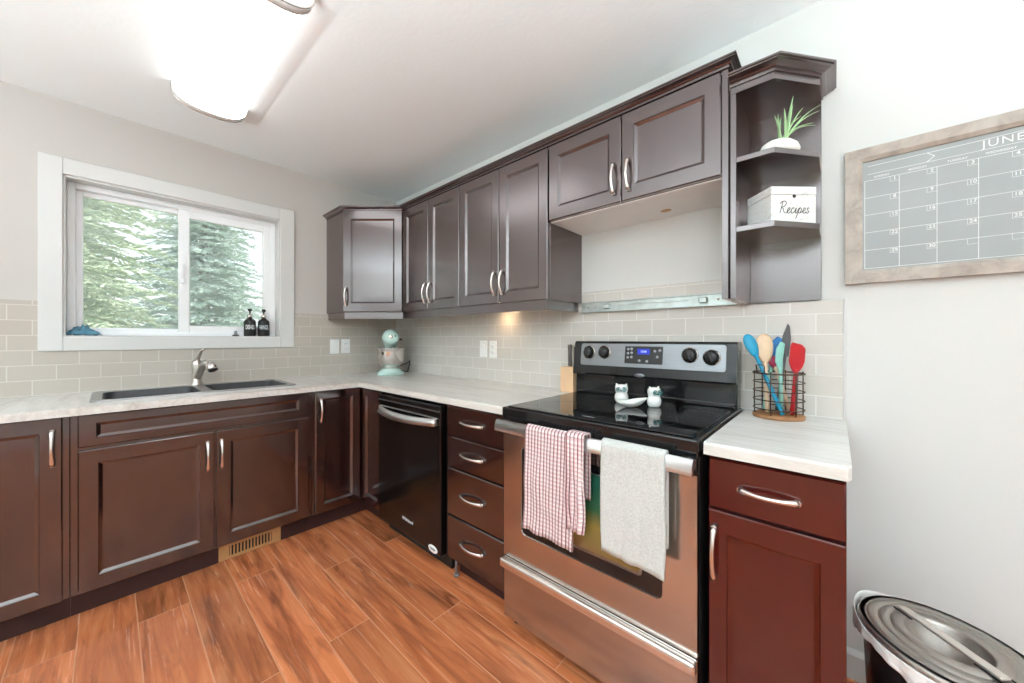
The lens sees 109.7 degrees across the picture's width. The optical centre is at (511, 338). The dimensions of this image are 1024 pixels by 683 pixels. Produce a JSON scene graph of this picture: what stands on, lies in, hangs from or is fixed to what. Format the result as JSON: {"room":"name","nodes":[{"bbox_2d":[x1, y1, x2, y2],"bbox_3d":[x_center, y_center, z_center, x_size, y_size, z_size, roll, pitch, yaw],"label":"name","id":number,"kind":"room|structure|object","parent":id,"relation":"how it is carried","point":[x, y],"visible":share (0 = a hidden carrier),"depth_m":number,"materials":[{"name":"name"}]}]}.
{"room":"kitchen","nodes":[
{"label":"kitchen","id":0,"kind":"room"},
{"bbox_2d":[0,81,395,398],"bbox_3d":[-2.665,-0.025,1.674,0.150,2.462,4.900,0,0,42],"label":"wall","id":1,"kind":"structure","parent":0,"point":[31,122],"depth_m":2.07,"materials":[{"name":"grey paint"}]},
{"bbox_2d":[37,151,293,351],"bbox_3d":[-2.076,-0.442,2.317,0.168,1.016,1.166,0,0,42],"label":"window","id":2,"kind":"structure","parent":1,"relation":"in","point":[63,183],"depth_m":2.12,"materials":[{"name":"white plastic"}]},
{"bbox_2d":[66,324,101,335],"bbox_3d":[-2.344,-0.049,1.975,0.139,0.066,0.064,0,0,-36],"label":"cloth","id":3,"kind":"object","parent":2,"relation":"on","point":[82,329],"visible":0.98,"depth_m":1.97,"materials":[{"name":"blue fabric"}]},
{"bbox_2d":[244,309,255,335],"bbox_3d":[-1.843,-0.113,2.538,0.072,0.194,0.071,0,0,42],"label":"soap bottle","id":4,"kind":"object","parent":2,"relation":"on","point":[249,323],"visible":0.95,"depth_m":2.52,"materials":[{"name":"black glass"}]},
{"bbox_2d":[258,309,269,335],"bbox_3d":[-1.788,-0.113,2.599,0.072,0.194,0.071,0,0,42],"label":"soap bottle","id":5,"kind":"object","parent":2,"relation":"on","point":[263,323],"visible":0.94,"depth_m":2.58,"materials":[{"name":"black glass"}]},
{"bbox_2d":[0,299,395,398],"bbox_3d":[-2.072,0.050,2.217,0.008,0.484,3.000,0,0,42],"label":"backsplash","id":6,"kind":"structure","parent":1,"relation":"attached to","point":[25,371],"depth_m":2.17,"materials":[{"name":"beige tile"}]},
{"bbox_2d":[330,339,338,353],"bbox_3d":[-1.433,0.065,2.917,0.010,0.116,0.072,0,0,42],"label":"light switch","id":7,"kind":"object","parent":6,"relation":"attached to","point":[334,343],"visible":1,"depth_m":2.91,"materials":[{"name":"white plastic"}]},
{"bbox_2d":[341,339,349,352],"bbox_3d":[-1.375,0.063,2.983,0.008,0.116,0.072,0,0,42],"label":"outlet","id":8,"kind":"object","parent":6,"relation":"attached to","point":[345,343],"visible":1,"depth_m":2.98,"materials":[{"name":"white plastic"}]},
{"bbox_2d":[0,0,821,202],"bbox_3d":[-0.674,-1.331,-0.112,5.500,0.150,4.900,0,0,42],"label":"ceiling","id":9,"kind":"structure","parent":0,"point":[391,100],"depth_m":1.66,"materials":[{"name":"white paint"}]},
{"bbox_2d":[170,0,315,122],"bbox_3d":[-1.200,-1.207,1.548,1.025,0.095,0.309,0,0,42],"label":"ceiling light","id":10,"kind":"object","parent":9,"relation":"attached to","point":[229,49],"visible":1,"depth_m":1.48,"materials":[{"name":"white plastic"}]},
{"bbox_2d":[0,509,858,682],"bbox_3d":[-0.674,1.266,-0.112,5.500,0.120,4.900,0,0,42],"label":"floor","id":11,"kind":"structure","parent":0,"point":[350,598],"depth_m":1.50,"materials":[{"name":"laminate"}]},
{"bbox_2d":[0,417,70,641],"bbox_3d":[-2.293,0.766,1.475,0.646,0.879,0.640,0,0,42],"label":"base cabinet","id":12,"kind":"object","parent":11,"relation":"on","point":[34,454],"visible":0.94,"depth_m":1.46,"materials":[{"name":"brown wood"}]},
{"bbox_2d":[70,392,310,615],"bbox_3d":[-1.762,0.766,2.067,0.646,0.879,0.948,0,0,42],"label":"base cabinet","id":13,"kind":"object","parent":11,"relation":"on","point":[155,493],"visible":0.95,"depth_m":1.78,"materials":[{"name":"brown wood"}]},
{"bbox_2d":[218,526,280,561],"bbox_3d":[-1.479,1.161,2.047,0.006,0.086,0.291,0,0,42],"label":"floor register","id":14,"kind":"object","parent":13,"relation":"attached to","point":[234,549],"visible":0.96,"depth_m":2.04,"materials":[{"name":"beige metal"}]},
{"bbox_2d":[230,532,270,555],"bbox_3d":[-1.479,1.161,2.047,0.004,0.058,0.194,0,0,42],"label":"grille","id":15,"kind":"object","parent":14,"relation":"attached to","point":[237,548],"depth_m":2.04,"materials":[{"name":"beige metal"}]},
{"bbox_2d":[308,387,388,529],"bbox_3d":[-1.051,0.766,2.683,0.881,0.879,0.918,0,0,42],"label":"base cabinet","id":16,"kind":"object","parent":11,"relation":"on","point":[344,422],"visible":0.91,"depth_m":2.36,"materials":[{"name":"brown wood"}]},
{"bbox_2d":[0,372,568,423],"bbox_3d":[-1.177,0.309,1.729,1.973,0.034,2.510,0,0,42],"label":"countertop","id":17,"kind":"structure","parent":16,"relation":"on","point":[482,395],"depth_m":1.88,"materials":[{"name":"laminate"}]},
{"bbox_2d":[89,379,295,402],"bbox_3d":[-1.795,0.381,2.095,0.468,0.190,0.849,0,0,42],"label":"sink","id":18,"kind":"object","parent":17,"relation":"in","point":[140,393],"visible":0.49,"depth_m":2.07,"materials":[{"name":"silver metal"}]},
{"bbox_2d":[189,348,217,385],"bbox_3d":[-1.870,0.171,2.193,0.210,0.228,0.067,0,0,19],"label":"faucet","id":19,"kind":"object","parent":17,"relation":"on","point":[198,367],"visible":1,"depth_m":2.19,"materials":[{"name":"silver metal"}]},
{"bbox_2d":[376,329,409,375],"bbox_3d":[-0.978,0.108,2.979,0.262,0.368,0.352,0,0,-15],"label":"stand mixer","id":20,"kind":"object","parent":17,"relation":"on","point":[390,357],"visible":1,"depth_m":2.84,"materials":[{"name":"green metal"}]},
{"bbox_2d":[376,348,404,368],"bbox_3d":[-0.979,0.158,2.913,0.226,0.164,0.226,0,0,42],"label":"bowl","id":21,"kind":"object","parent":20,"relation":"on","point":[388,358],"depth_m":2.83,"materials":[{"name":"metal"}]},
{"bbox_2d":[560,366,576,392],"bbox_3d":[0.325,0.223,1.988,0.081,0.138,0.090,0,0,42],"label":"knife block","id":22,"kind":"object","parent":17,"relation":"on","point":[568,379],"visible":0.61,"depth_m":1.95,"materials":[{"name":"brown wood"}]},
{"bbox_2d":[568,344,571,365],"bbox_3d":[0.320,0.092,1.990,0.023,0.122,0.024,0,0,-6],"label":"kitchen knife","id":23,"kind":"object","parent":22,"relation":"on","point":[569,345],"visible":0.98,"depth_m":1.98,"materials":[{"name":"silver metal"}]},
{"bbox_2d":[377,392,458,568],"bbox_3d":[-0.414,0.770,2.251,0.639,0.872,0.694,0,0,42],"label":"dishwasher","id":24,"kind":"object","parent":11,"relation":"on","point":[413,432],"visible":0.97,"depth_m":1.98,"materials":[{"name":"black metal"}]},
{"bbox_2d":[448,404,505,599],"bbox_3d":[0.012,0.766,1.912,0.438,0.879,0.646,0,0,42],"label":"base cabinet","id":25,"kind":"object","parent":11,"relation":"on","point":[475,449],"visible":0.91,"depth_m":1.69,"materials":[{"name":"brown wood"}]},
{"bbox_2d":[494,341,741,682],"bbox_3d":[0.439,0.610,1.484,0.756,1.192,0.694,0,0,42],"label":"range","id":26,"kind":"object","parent":11,"relation":"on","point":[614,619],"visible":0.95,"depth_m":1.26,"materials":[{"name":"silver metal"}]},
{"bbox_2d":[522,423,590,552],"bbox_3d":[0.150,0.517,1.280,0.271,0.406,0.063,0,0,42],"label":"dish towel","id":27,"kind":"object","parent":26,"relation":"hanging from","point":[557,467],"visible":0.98,"depth_m":1.26,"materials":[{"name":"fabric"}]},
{"bbox_2d":[615,383,628,402],"bbox_3d":[0.480,0.239,1.587,0.058,0.084,0.056,0,0,42],"label":"shaker","id":28,"kind":"object","parent":26,"relation":"on","point":[621,390],"visible":0.93,"depth_m":1.57,"materials":[{"name":"white ceramic"}]},
{"bbox_2d":[502,392,741,458],"bbox_3d":[0.453,0.310,1.499,0.756,0.059,0.640,0,0,42],"label":"cooktop","id":29,"kind":"object","parent":26,"relation":"in","point":[681,427],"depth_m":1.32,"materials":[{"name":"black glass"}]},
{"bbox_2d":[617,398,646,406],"bbox_3d":[0.491,0.262,1.483,0.124,0.038,0.073,0,0,-21],"label":"spoon rest","id":30,"kind":"object","parent":26,"relation":"on","point":[634,402],"visible":1,"depth_m":1.47,"materials":[{"name":"white ceramic"}]},
{"bbox_2d":[600,437,668,581],"bbox_3d":[0.367,0.500,1.091,0.202,0.363,0.048,0,0,42],"label":"hand towel","id":31,"kind":"object","parent":26,"relation":"hanging from","point":[634,480],"visible":1,"depth_m":1.07,"materials":[{"name":"fabric"}]},
{"bbox_2d":[626,348,660,362],"bbox_3d":[0.609,0.078,1.674,0.163,0.070,0.011,0,0,42],"label":"display","id":32,"kind":"object","parent":26,"relation":"attached to","point":[633,355],"depth_m":1.67,"materials":[{"name":"black plastic"}]},
{"bbox_2d":[647,386,661,406],"bbox_3d":[0.587,0.239,1.488,0.058,0.084,0.053,0,0,-5],"label":"shaker","id":33,"kind":"object","parent":26,"relation":"on","point":[653,400],"visible":1,"depth_m":1.47,"materials":[{"name":"white ceramic"}]},
{"bbox_2d":[708,455,846,682],"bbox_3d":[0.860,0.766,1.151,0.294,0.879,0.646,0,0,42],"label":"base cabinet","id":34,"kind":"object","parent":11,"relation":"on","point":[777,538],"visible":0.96,"depth_m":0.93,"materials":[{"name":"brown wood"}]},
{"bbox_2d":[703,409,851,481],"bbox_3d":[0.867,0.309,1.154,0.306,0.034,0.637,0,0,42],"label":"countertop","id":35,"kind":"structure","parent":34,"relation":"on","point":[816,446],"depth_m":1.00,"materials":[{"name":"laminate"}]},
{"bbox_2d":[752,364,805,421],"bbox_3d":[0.989,0.193,1.341,0.161,0.199,0.161,0,0,42],"label":"utensil basket","id":36,"kind":"object","parent":35,"relation":"on","point":[774,415],"visible":0.81,"depth_m":1.30,"materials":[{"name":"black metal"}]},
{"bbox_2d":[743,334,784,414],"bbox_3d":[0.931,0.130,1.335,0.128,0.293,0.027,0,0,42],"label":"spoon","id":37,"kind":"object","parent":36,"relation":"in","point":[749,341],"visible":0.96,"depth_m":1.35,"materials":[{"name":"teal plastic"}]},
{"bbox_2d":[756,333,772,412],"bbox_3d":[0.952,0.128,1.362,0.051,0.295,0.063,0,0,42],"label":"wooden spoon","id":38,"kind":"object","parent":36,"relation":"in","point":[764,341],"visible":0.98,"depth_m":1.36,"materials":[{"name":"brown wood"}]},
{"bbox_2d":[762,337,781,408],"bbox_3d":[0.996,0.134,1.383,0.075,0.283,0.018,0,0,4],"label":"turner","id":39,"kind":"object","parent":36,"relation":"in","point":[777,340],"visible":0.45,"depth_m":1.38,"materials":[{"name":"teal plastic"}]},
{"bbox_2d":[769,356,789,411],"bbox_3d":[1.012,0.171,1.361,0.080,0.211,0.018,0,0,8],"label":"spoon","id":40,"kind":"object","parent":36,"relation":"in","point":[772,363],"visible":0.7,"depth_m":1.36,"materials":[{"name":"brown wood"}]},
{"bbox_2d":[775,342,784,410],"bbox_3d":[0.995,0.143,1.337,0.035,0.263,0.021,0,0,-22],"label":"spatula","id":41,"kind":"object","parent":36,"relation":"in","point":[779,354],"visible":0.85,"depth_m":1.33,"materials":[{"name":"teal plastic"}]},
{"bbox_2d":[775,324,790,409],"bbox_3d":[1.033,0.109,1.376,0.050,0.331,0.019,0,0,30],"label":"kitchen knife","id":42,"kind":"object","parent":36,"relation":"in","point":[786,338],"visible":0.5,"depth_m":1.37,"materials":[{"name":"grey metal"}]},
{"bbox_2d":[789,342,805,414],"bbox_3d":[1.016,0.144,1.291,0.052,0.261,0.024,0,0,8],"label":"spatula","id":43,"kind":"object","parent":36,"relation":"in","point":[797,351],"visible":0.91,"depth_m":1.28,"materials":[{"name":"red plastic"}]},
{"bbox_2d":[797,372,798,408],"bbox_3d":[1.038,0.176,1.316,0.031,0.196,0.018,0,0,-3],"label":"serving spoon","id":44,"kind":"object","parent":36,"relation":"in","point":[798,372],"visible":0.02,"depth_m":1.31,"materials":[{"name":"grey metal"}]},
{"bbox_2d":[857,595,1023,682],"bbox_3d":[1.023,0.954,0.848,0.306,0.503,0.311,0,0,42],"label":"waste bin","id":45,"kind":"object","parent":11,"relation":"on","point":[941,646],"visible":0.99,"depth_m":0.86,"materials":[{"name":"metal"}]},
{"bbox_2d":[853,590,935,682],"bbox_3d":[1.022,0.778,0.848,0.322,0.141,0.325,0,0,42],"label":"bag","id":46,"kind":"object","parent":45,"relation":"in","point":[909,674],"visible":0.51,"depth_m":0.85,"materials":[{"name":"white plastic"}]},
{"bbox_2d":[396,0,1023,654],"bbox_3d":[0.968,-0.025,1.606,5.350,2.462,0.150,0,0,42],"label":"wall","id":47,"kind":"structure","parent":0,"point":[935,367],"depth_m":1.19,"materials":[{"name":"white paint"}]},
{"bbox_2d":[327,210,402,313],"bbox_3d":[-1.043,-0.571,2.884,0.647,0.750,0.631,0,0,42],"label":"upper cabinet","id":48,"kind":"object","parent":47,"relation":"attached to","point":[365,247],"visible":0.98,"depth_m":2.67,"materials":[{"name":"brown wood"}]},
{"bbox_2d":[328,299,577,319],"bbox_3d":[-0.582,-0.171,2.401,2.031,0.049,0.299,0,0,30],"label":"rail","id":49,"kind":"object","parent":48,"relation":"attached to","point":[545,304],"visible":1,"depth_m":2.19,"materials":[{"name":"brown wood"}]},
{"bbox_2d":[323,50,741,219],"bbox_3d":[-0.265,-0.961,2.155,2.831,0.029,0.352,0,0,35],"label":"crown molding","id":50,"kind":"structure","parent":48,"relation":"attached to","point":[730,61],"depth_m":1.62,"materials":[{"name":"brown wood"}]},
{"bbox_2d":[403,186,459,311],"bbox_3d":[-0.473,-0.571,2.555,0.646,0.750,0.359,0,0,42],"label":"upper cabinet","id":51,"kind":"object","parent":47,"relation":"attached to","point":[431,227],"visible":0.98,"depth_m":2.41,"materials":[{"name":"brown wood"}]},
{"bbox_2d":[460,148,581,306],"bbox_3d":[0.020,-0.571,2.113,0.676,0.750,0.359,0,0,42],"label":"upper cabinet","id":52,"kind":"object","parent":47,"relation":"attached to","point":[511,251],"visible":0.98,"depth_m":1.95,"materials":[{"name":"brown wood"}]},
{"bbox_2d":[396,279,842,419],"bbox_3d":[0.061,0.018,2.313,3.039,0.548,0.008,0,0,42],"label":"backsplash","id":53,"kind":"structure","parent":47,"relation":"attached to","point":[532,346],"depth_m":1.83,"materials":[{"name":"tile"}]},
{"bbox_2d":[480,341,486,356],"bbox_3d":[-0.202,0.073,2.537,0.072,0.116,0.010,0,0,42],"label":"light switch","id":54,"kind":"object","parent":53,"relation":"attached to","point":[483,344],"visible":1,"depth_m":2.53,"materials":[{"name":"white plastic"}]},
{"bbox_2d":[489,341,496,357],"bbox_3d":[-0.131,0.074,2.474,0.072,0.116,0.008,0,0,42],"label":"outlet","id":55,"kind":"object","parent":53,"relation":"attached to","point":[492,344],"visible":1,"depth_m":2.47,"materials":[{"name":"white plastic"}]},
{"bbox_2d":[580,292,737,312],"bbox_3d":[0.661,-0.169,1.752,0.746,0.057,0.026,0,0,42],"label":"bracket","id":56,"kind":"object","parent":53,"relation":"attached to","point":[709,299],"visible":0.86,"depth_m":1.72,"materials":[{"name":"metal"}]},
{"bbox_2d":[549,69,744,304],"bbox_3d":[0.561,-0.543,1.627,0.777,0.806,0.359,0,0,42],"label":"upper cabinet","id":57,"kind":"object","parent":47,"relation":"attached to","point":[669,155],"visible":0.98,"depth_m":1.47,"materials":[{"name":"brown wood"}]},
{"bbox_2d":[728,50,836,304],"bbox_3d":[0.962,-0.528,1.280,0.281,0.776,0.341,0,0,42],"label":"shelf","id":58,"kind":"object","parent":47,"relation":"attached to","point":[773,261],"visible":0.97,"depth_m":1.33,"materials":[{"name":"brown wood"}]},
{"bbox_2d":[748,186,815,224],"bbox_3d":[0.960,-0.455,1.290,0.159,0.127,0.120,0,0,-2],"label":"box","id":59,"kind":"object","parent":58,"relation":"on","point":[781,203],"visible":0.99,"depth_m":1.23,"materials":[{"name":"white wood"}]},
{"bbox_2d":[760,98,819,150],"bbox_3d":[0.963,-0.729,1.251,0.196,0.188,0.090,0,0,1],"label":"air plant","id":60,"kind":"object","parent":58,"relation":"on","point":[784,142],"visible":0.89,"depth_m":1.23,"materials":[{"name":"green plant"}]},
{"bbox_2d":[843,299,845,419],"bbox_3d":[1.194,0.074,1.295,0.008,0.435,0.010,0,0,42],"label":"trim","id":61,"kind":"structure","parent":47,"relation":"attached to","point":[844,300],"depth_m":1.29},
{"bbox_2d":[847,646,865,682],"bbox_3d":[1.991,1.155,0.578,2.151,0.102,0.013,0,0,42],"label":"baseboard","id":62,"kind":"structure","parent":47,"relation":"attached to","point":[855,659],"depth_m":1.27,"materials":[{"name":"white wood"}]},
{"bbox_2d":[845,108,1023,284],"bbox_3d":[1.447,-0.425,1.059,0.690,0.466,0.022,0,0,42],"label":"calendar","id":63,"kind":"object","parent":47,"relation":"attached to","point":[948,202],"visible":1,"depth_m":1.14,"materials":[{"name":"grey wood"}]},
{"label":"outside","id":64,"kind":"structure","parent":0,"visible":0},
{"bbox_3d":[-1.074,1.756,3.336,60.000,0.100,60.000,0,0,42],"label":"lawn","id":65,"kind":"structure","parent":64,"visible":0},
{"bbox_2d":[83,198,163,328],"bbox_3d":[-9.784,-1.826,7.615,4.740,7.736,4.442,0,0,-12],"label":"spruce tree","id":66,"kind":"object","parent":65,"relation":"on","point":[88,240],"visible":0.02,"depth_m":8.27,"materials":[{"name":"green plant"}]},
{"bbox_2d":[83,197,177,327],"bbox_3d":[-5.220,-1.976,3.650,3.547,7.837,3.555,0,0,-5],"label":"spruce tree","id":67,"kind":"object","parent":65,"relation":"on","point":[91,212],"visible":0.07,"depth_m":4.08,"materials":[{"name":"green plant"}]},
{"bbox_2d":[117,211,261,328],"bbox_3d":[-5.960,-1.192,7.020,3.378,6.204,3.536,0,0,-22],"label":"spruce tree","id":68,"kind":"object","parent":65,"relation":"on","point":[210,274],"visible":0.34,"depth_m":6.72,"materials":[{"name":"green plant"}]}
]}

